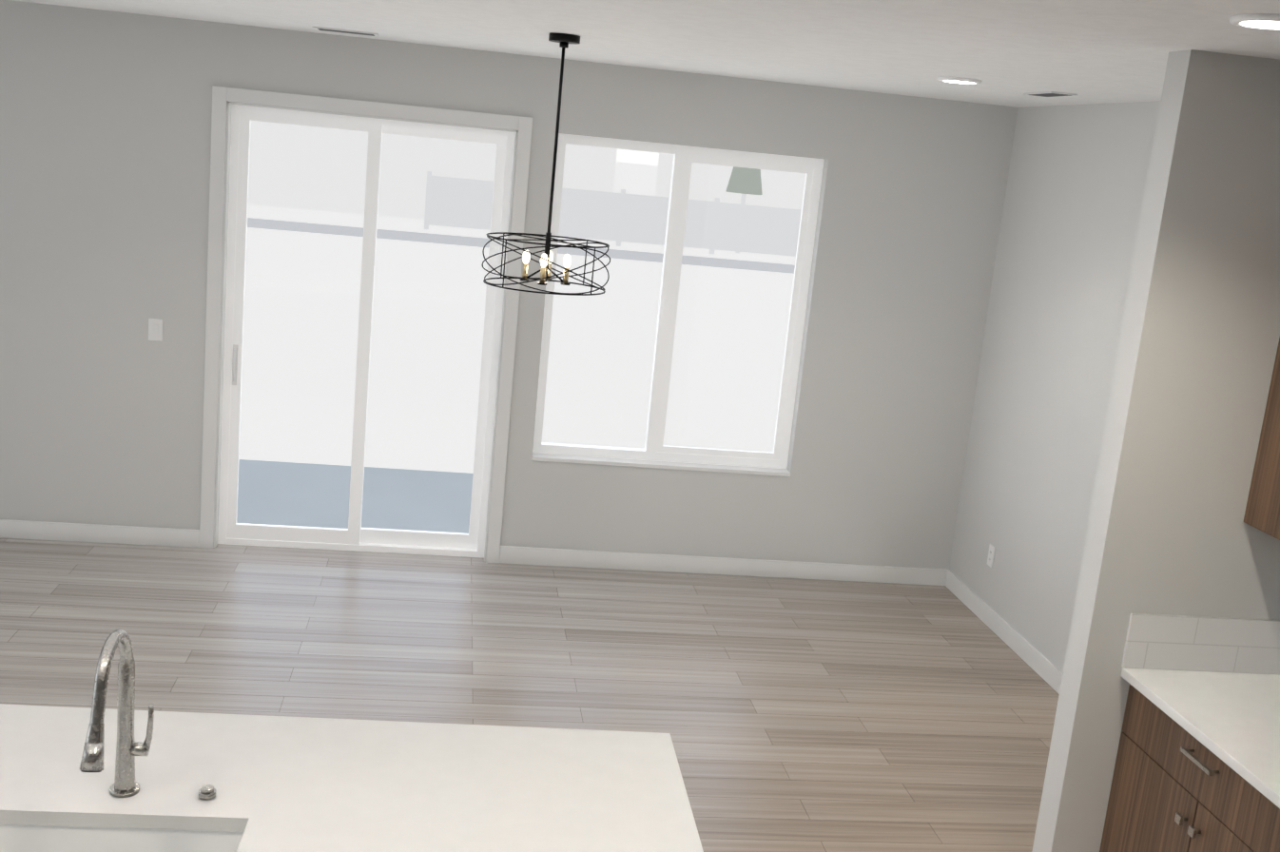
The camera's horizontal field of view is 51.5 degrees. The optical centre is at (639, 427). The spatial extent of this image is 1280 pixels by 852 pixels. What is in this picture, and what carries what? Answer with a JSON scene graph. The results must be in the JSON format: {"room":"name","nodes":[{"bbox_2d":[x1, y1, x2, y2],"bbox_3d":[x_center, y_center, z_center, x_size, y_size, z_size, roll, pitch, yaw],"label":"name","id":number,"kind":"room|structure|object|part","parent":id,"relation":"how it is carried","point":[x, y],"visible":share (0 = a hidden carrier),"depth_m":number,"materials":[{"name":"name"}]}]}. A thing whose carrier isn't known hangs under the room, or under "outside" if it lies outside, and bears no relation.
{"room":"kitchen","nodes":[
{"label":"kitchen","id":0,"kind":"room"},
{"bbox_2d":[0,819,239,851],"bbox_3d":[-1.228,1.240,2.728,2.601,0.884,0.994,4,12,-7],"label":"sink","id":1,"kind":"object","parent":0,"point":[15,835],"depth_m":2.70,"materials":[{"name":"white ceramic"}]},
{"bbox_2d":[0,703,703,851],"bbox_3d":[-1.185,0.796,2.657,2.646,0.042,1.010,4,12,-7],"label":"island countertop","id":2,"kind":"structure","parent":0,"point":[288,784],"depth_m":2.90,"materials":[{"name":"white stone"}]},
{"bbox_2d":[76,629,220,800],"bbox_3d":[-0.969,0.601,2.634,0.218,0.387,0.287,4,12,-7],"label":"faucet","id":3,"kind":"object","parent":2,"relation":"on","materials":[{"name":"silver metal"}]},
{"bbox_2d":[0,0,1018,569],"bbox_3d":[-2.748,-0.737,6.895,9.770,2.740,0.160,4,12,-8],"label":"wall","id":4,"kind":"structure","parent":0,"point":[105,148],"depth_m":7.02,"materials":[{"name":"white paint"}]},
{"bbox_2d":[0,519,199,547],"bbox_3d":[-4.936,0.430,6.777,5.190,0.100,0.017,4,12,-8],"label":"baseboard","id":5,"kind":"structure","parent":4,"relation":"attached to","point":[9,529],"depth_m":7.07,"materials":[{"name":"white wood"}]},
{"bbox_2d":[148,318,162,341],"bbox_3d":[-2.517,-0.507,6.887,0.072,0.115,0.011,4,12,-8],"label":"light switch","id":6,"kind":"object","parent":4,"relation":"attached to","point":[155,329],"visible":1,"depth_m":6.89,"materials":[{"name":"white plastic"}]},
{"bbox_2d":[199,85,532,563],"bbox_3d":[-1.473,-0.489,7.066,1.610,2.430,0.098,4,12,-8],"label":"door frame","id":7,"kind":"structure","parent":4,"relation":"attached to","point":[220,161],"depth_m":6.93,"materials":[{"name":"white wood"}]},
{"bbox_2d":[217,104,824,557],"bbox_3d":[-0.654,-0.416,7.255,3.128,2.365,0.120,4,12,-8],"label":"window unit","id":8,"kind":"structure","parent":4,"relation":"in","point":[355,536],"depth_m":7.22,"materials":[{"name":"white plastic"}]},
{"bbox_3d":[-2.154,-0.330,7.041,0.028,0.220,0.046,4,12,-8],"label":"sliding door window handle","id":9,"kind":"part","parent":8,"relation":"part of","materials":[{"name":"white plastic"}]},
{"bbox_2d":[532,452,790,476],"bbox_3d":[0.123,0.209,7.435,1.460,0.021,0.097,4,12,-8],"label":"trim","id":10,"kind":"structure","parent":4,"relation":"attached to","point":[658,464],"depth_m":7.41,"materials":[{"name":"white wood"}]},
{"bbox_2d":[498,545,943,585],"bbox_3d":[0.495,0.792,7.569,2.590,0.100,0.014,4,12,-8],"label":"baseboard","id":11,"kind":"structure","parent":4,"relation":"attached to","point":[508,554],"depth_m":7.56,"materials":[{"name":"white wood"}]},
{"bbox_2d":[0,538,1059,851],"bbox_3d":[-2.283,1.644,2.601,9.770,0.050,9.620,4,12,-8],"label":"floor","id":12,"kind":"structure","parent":0,"point":[806,715],"depth_m":6.00,"materials":[{"name":"brown wood"}]},
{"bbox_2d":[1099,612,1279,851],"bbox_3d":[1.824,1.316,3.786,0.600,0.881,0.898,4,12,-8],"label":"base cabinet","id":13,"kind":"object","parent":12,"relation":"on","point":[1197,766],"depth_m":3.81,"materials":[{"name":"brown wood"}]},
{"bbox_2d":[1120,667,1279,812],"bbox_3d":[1.850,0.869,3.690,0.635,0.030,0.898,4,12,-8],"label":"countertop","id":14,"kind":"structure","parent":13,"relation":"on","point":[1233,715],"depth_m":3.80,"materials":[{"name":"white stone"}]},
{"bbox_2d":[12,0,1279,107],"bbox_3d":[-2.016,-1.099,2.024,9.770,0.100,9.620,4,12,-8],"label":"ceiling","id":15,"kind":"structure","parent":0,"point":[1008,52],"depth_m":4.64,"materials":[{"name":"white paint"}]},
{"bbox_2d":[312,26,379,36],"bbox_3d":[-1.396,-1.884,6.309,0.300,0.006,0.120,4,12,-8],"label":"ceiling vent","id":16,"kind":"object","parent":15,"relation":"in","point":[346,31],"visible":1,"depth_m":6.27,"materials":[{"name":"white metal"}]},
{"bbox_2d":[481,32,610,295],"bbox_3d":[-0.347,-1.072,5.378,0.528,1.007,0.528,4,12,-8],"label":"pendant chandelier","id":17,"kind":"object","parent":15,"relation":"hanging from","point":[564,40],"visible":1,"depth_m":5.37,"materials":[{"name":"black metal"}]},
{"bbox_2d":[937,77,981,84],"bbox_3d":[1.349,-1.466,5.593,0.184,0.020,0.184,4,12,-8],"label":"recessed light","id":18,"kind":"object","parent":15,"relation":"in","point":[960,80],"visible":0.88,"depth_m":5.54,"materials":[{"name":"white plastic"}]},
{"bbox_2d":[1023,91,1077,96],"bbox_3d":[1.833,-1.490,5.930,0.120,0.006,0.300,4,12,-8],"label":"ceiling vent","id":19,"kind":"object","parent":15,"relation":"in","point":[1050,94],"visible":1,"depth_m":5.89,"materials":[{"name":"white metal"}]},
{"bbox_2d":[1229,13,1279,30],"bbox_3d":[1.410,-0.904,2.950,0.184,0.020,0.184,4,12,-8],"label":"recessed light","id":20,"kind":"object","parent":15,"relation":"in","point":[1265,21],"visible":0.88,"depth_m":2.93,"materials":[{"name":"white plastic"}]},
{"bbox_2d":[949,100,1160,673],"bbox_3d":[2.220,-0.037,5.871,0.160,2.740,3.380,4,12,-8],"label":"wall","id":21,"kind":"structure","parent":0,"point":[1075,193],"depth_m":6.62,"materials":[{"name":"white paint"}]},
{"bbox_2d":[986,543,995,568],"bbox_3d":[1.897,0.695,7.170,0.008,0.115,0.072,4,12,-8],"label":"outlet","id":22,"kind":"object","parent":21,"relation":"attached to","point":[991,555],"visible":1,"depth_m":7.16,"materials":[{"name":"white plastic"}]},
{"bbox_2d":[943,569,1062,694],"bbox_3d":[2.007,1.243,6.129,0.017,0.100,3.380,4,12,-8],"label":"baseboard","id":23,"kind":"structure","parent":21,"relation":"attached to","point":[1038,663],"depth_m":6.90,"materials":[{"name":"white wood"}]},
{"bbox_2d":[1031,49,1279,851],"bbox_3d":[1.958,0.308,4.106,1.140,2.740,0.120,4,12,-8],"label":"wall","id":24,"kind":"structure","parent":0,"point":[1170,532],"depth_m":3.93,"materials":[{"name":"white paint"}]},
{"bbox_2d":[1242,336,1279,540],"bbox_3d":[2.063,-0.105,3.732,0.330,0.930,0.449,4,12,-8],"label":"upper cabinet","id":25,"kind":"object","parent":24,"relation":"attached to","point":[1262,513],"depth_m":3.91,"materials":[{"name":"brown wood"}]},
{"label":"outside","id":26,"kind":"structure","parent":0,"visible":0},
{"bbox_2d":[239,161,795,473],"bbox_3d":[12.089,-20.288,114.934,220.000,0.380,213.740,4,12,-8],"label":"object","id":27,"kind":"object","parent":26,"point":[449,255],"depth_m":15.75,"materials":[{"name":"white"}]},
{"bbox_2d":[236,459,473,533],"bbox_3d":[-1.894,0.522,8.382,2.030,0.079,1.959,4,12,-8],"label":"patio slab","id":28,"kind":"object","parent":27,"relation":"on","point":[436,500],"depth_m":8.56,"materials":[{"name":"grey concrete"}]},
{"bbox_2d":[248,120,617,219],"bbox_3d":[-6.607,-10.744,40.639,11.700,7.920,11.700,4,12,-8],"label":"house","id":29,"kind":"structure","parent":27,"relation":"on","point":[594,155],"depth_m":35.72,"materials":[{"name":"white"}]},
{"bbox_2d":[247,217,795,273],"bbox_3d":[32.513,-1.832,35.649,100.000,0.019,2.400,4,12,-8],"label":"fence rail","id":30,"kind":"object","parent":27,"relation":"on","point":[483,242],"depth_m":30.32,"materials":[{"name":"white"}]},
{"bbox_2d":[424,171,801,256],"bbox_3d":[23.159,-3.694,36.760,57.600,1.420,0.120,4,12,-8],"label":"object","id":31,"kind":"object","parent":27,"relation":"on","point":[652,231],"depth_m":33.35,"materials":[{"name":"white"}]},
{"bbox_2d":[655,153,805,209],"bbox_3d":[6.935,-8.493,40.843,11.600,6.020,13.700,4,12,-8],"label":"house","id":32,"kind":"structure","parent":27,"relation":"on","point":[710,184],"depth_m":36.28,"materials":[{"name":"white"}]},
{"bbox_2d":[725,166,762,253],"bbox_3d":[2.751,-6.449,34.556,0.936,3.820,0.960,4,12,-8],"label":"tree","id":33,"kind":"object","parent":27,"relation":"on","point":[747,175],"depth_m":34.22,"materials":[{"name":"green plant"}]}
]}

